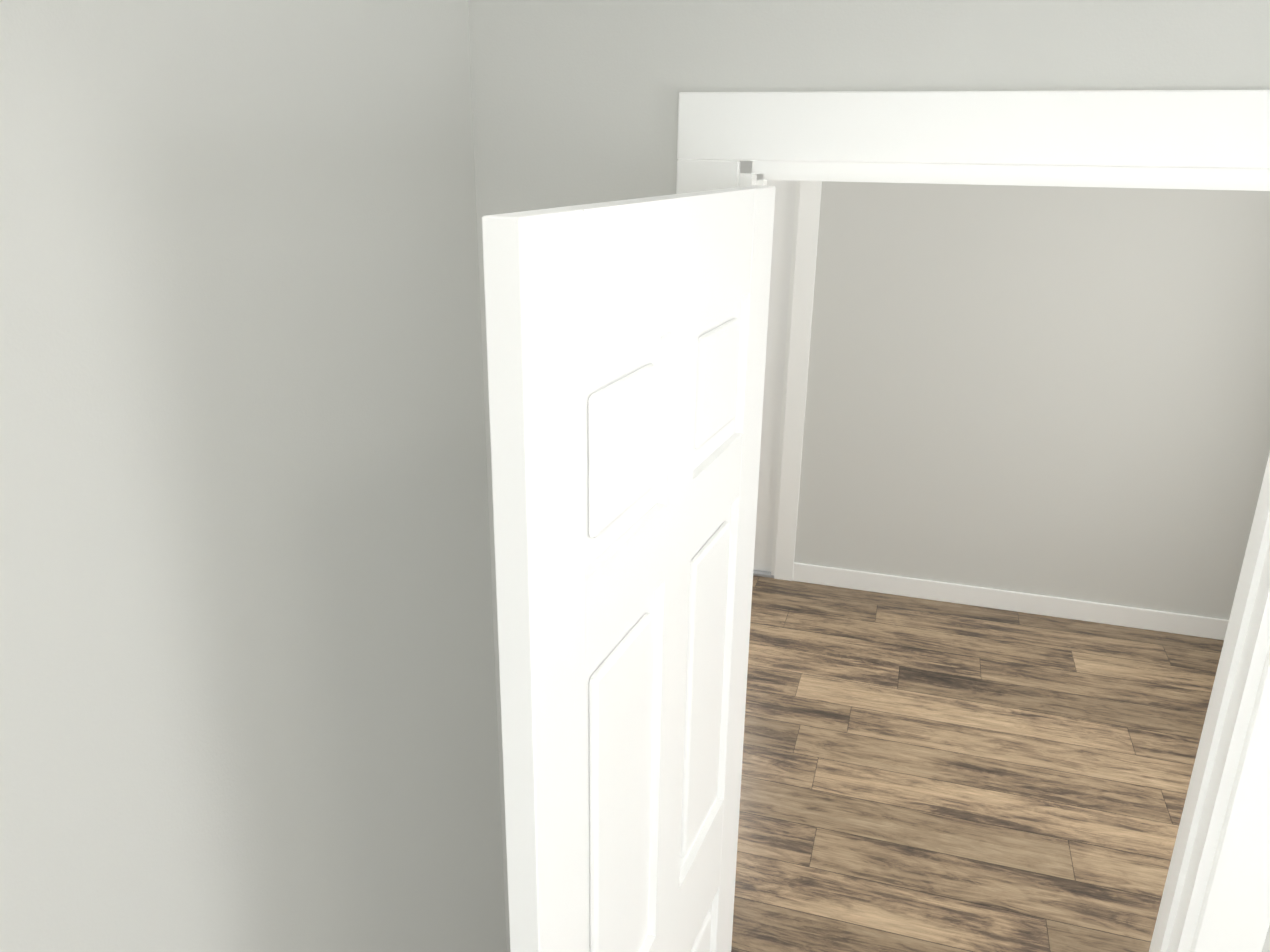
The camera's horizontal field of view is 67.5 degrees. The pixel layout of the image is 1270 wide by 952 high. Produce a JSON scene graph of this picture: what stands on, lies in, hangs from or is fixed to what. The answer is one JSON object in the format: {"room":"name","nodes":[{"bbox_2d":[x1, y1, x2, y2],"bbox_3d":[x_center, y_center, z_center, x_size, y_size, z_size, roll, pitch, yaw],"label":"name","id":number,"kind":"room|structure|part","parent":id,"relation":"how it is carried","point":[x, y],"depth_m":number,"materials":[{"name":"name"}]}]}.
{"room":"empty room","nodes":[
{"label":"empty room","id":0,"kind":"room"},
{"bbox_2d":[0,0,506,951],"bbox_3d":[-0.648,0.629,0.870,0.120,2.400,2.160,6,20,16],"label":"wall","id":1,"kind":"structure","parent":0,"point":[248,700],"depth_m":1.09,"materials":[{"name":"grey paint"}]},
{"bbox_2d":[468,0,1269,951],"bbox_3d":[0.610,0.381,1.634,3.950,2.400,0.120,6,20,16],"label":"wall","id":2,"kind":"structure","parent":0,"point":[574,102],"depth_m":1.38,"materials":[{"name":"grey paint"}]},
{"bbox_2d":[482,185,775,951],"bbox_3d":[0.033,0.638,1.410,0.036,2.023,0.790,8,20,21],"label":"door","id":3,"kind":"structure","parent":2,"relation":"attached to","point":[533,261],"depth_m":1.06,"materials":[{"name":"white wood"}]},
{"bbox_3d":[-0.018,0.428,1.172,0.011,0.503,0.170,8,20,21],"label":"door raised panel","id":4,"kind":"part","parent":3,"relation":"part of","materials":[{"name":"white wood"}]},
{"bbox_3d":[-0.012,-0.031,1.013,0.011,0.150,0.170,8,20,21],"label":"door raised panel","id":5,"kind":"part","parent":3,"relation":"part of","materials":[{"name":"white wood"}]},
{"bbox_3d":[0.044,-0.249,1.103,0.034,0.145,0.560,8,20,21],"label":"door rail","id":6,"kind":"part","parent":3,"relation":"part of","materials":[{"name":"white wood"}]},
{"bbox_3d":[0.040,0.065,1.211,0.034,0.100,0.560,8,20,21],"label":"door rail","id":7,"kind":"part","parent":3,"relation":"part of","materials":[{"name":"white wood"}]},
{"bbox_3d":[0.032,0.732,1.442,0.034,0.187,0.560,8,20,21],"label":"door rail","id":8,"kind":"part","parent":3,"relation":"part of","materials":[{"name":"white wood"}]},
{"bbox_3d":[0.098,1.051,1.711,0.011,0.528,0.170,8,20,21],"label":"door raised panel","id":9,"kind":"part","parent":3,"relation":"part of","materials":[{"name":"white wood"}]},
{"bbox_3d":[0.107,0.330,1.461,0.011,0.503,0.170,8,20,21],"label":"door raised panel","id":10,"kind":"part","parent":3,"relation":"part of","materials":[{"name":"white wood"}]},
{"bbox_3d":[0.113,-0.130,1.302,0.011,0.150,0.170,8,20,21],"label":"door raised panel","id":11,"kind":"part","parent":3,"relation":"part of","materials":[{"name":"white wood"}]},
{"bbox_2d":[676,90,1269,951],"bbox_3d":[0.559,0.489,1.680,1.020,2.165,0.142,6,20,16],"label":"door frame","id":12,"kind":"structure","parent":2,"relation":"attached to","point":[1218,129],"depth_m":1.37,"materials":[{"name":"white wood"}]},
{"bbox_2d":[731,575,1223,951],"bbox_3d":[0.498,1.573,1.946,4.280,0.060,6.620,6,20,16],"label":"floor","id":13,"kind":"structure","parent":0,"point":[921,775],"depth_m":3.37,"materials":[{"name":"brown wood"}]},
{"bbox_2d":[794,181,1269,619],"bbox_3d":[2.068,-0.481,4.182,2.755,2.400,0.120,6,20,16],"label":"wall","id":14,"kind":"structure","parent":0,"point":[1059,391],"depth_m":4.24,"materials":[{"name":"grey paint"}]},
{"bbox_2d":[753,180,796,571],"bbox_3d":[0.310,-0.507,4.739,0.873,2.017,0.044,6,20,16],"label":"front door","id":15,"kind":"structure","parent":14,"relation":"in","point":[784,210],"depth_m":4.59,"materials":[{"name":"white wood"}]},
{"bbox_2d":[753,181,821,580],"bbox_3d":[0.355,-0.506,4.723,1.010,2.050,0.138,6,20,16],"label":"door frame","id":16,"kind":"structure","parent":14,"relation":"attached to","point":[804,272],"depth_m":4.52,"materials":[{"name":"white wood"}]},
{"bbox_2d":[793,562,1228,639],"bbox_3d":[2.022,0.625,4.500,2.540,0.100,0.014,6,20,16],"label":"baseboard","id":17,"kind":"structure","parent":14,"relation":"attached to","point":[1156,620],"depth_m":4.55,"materials":[{"name":"white wood"}]}
]}

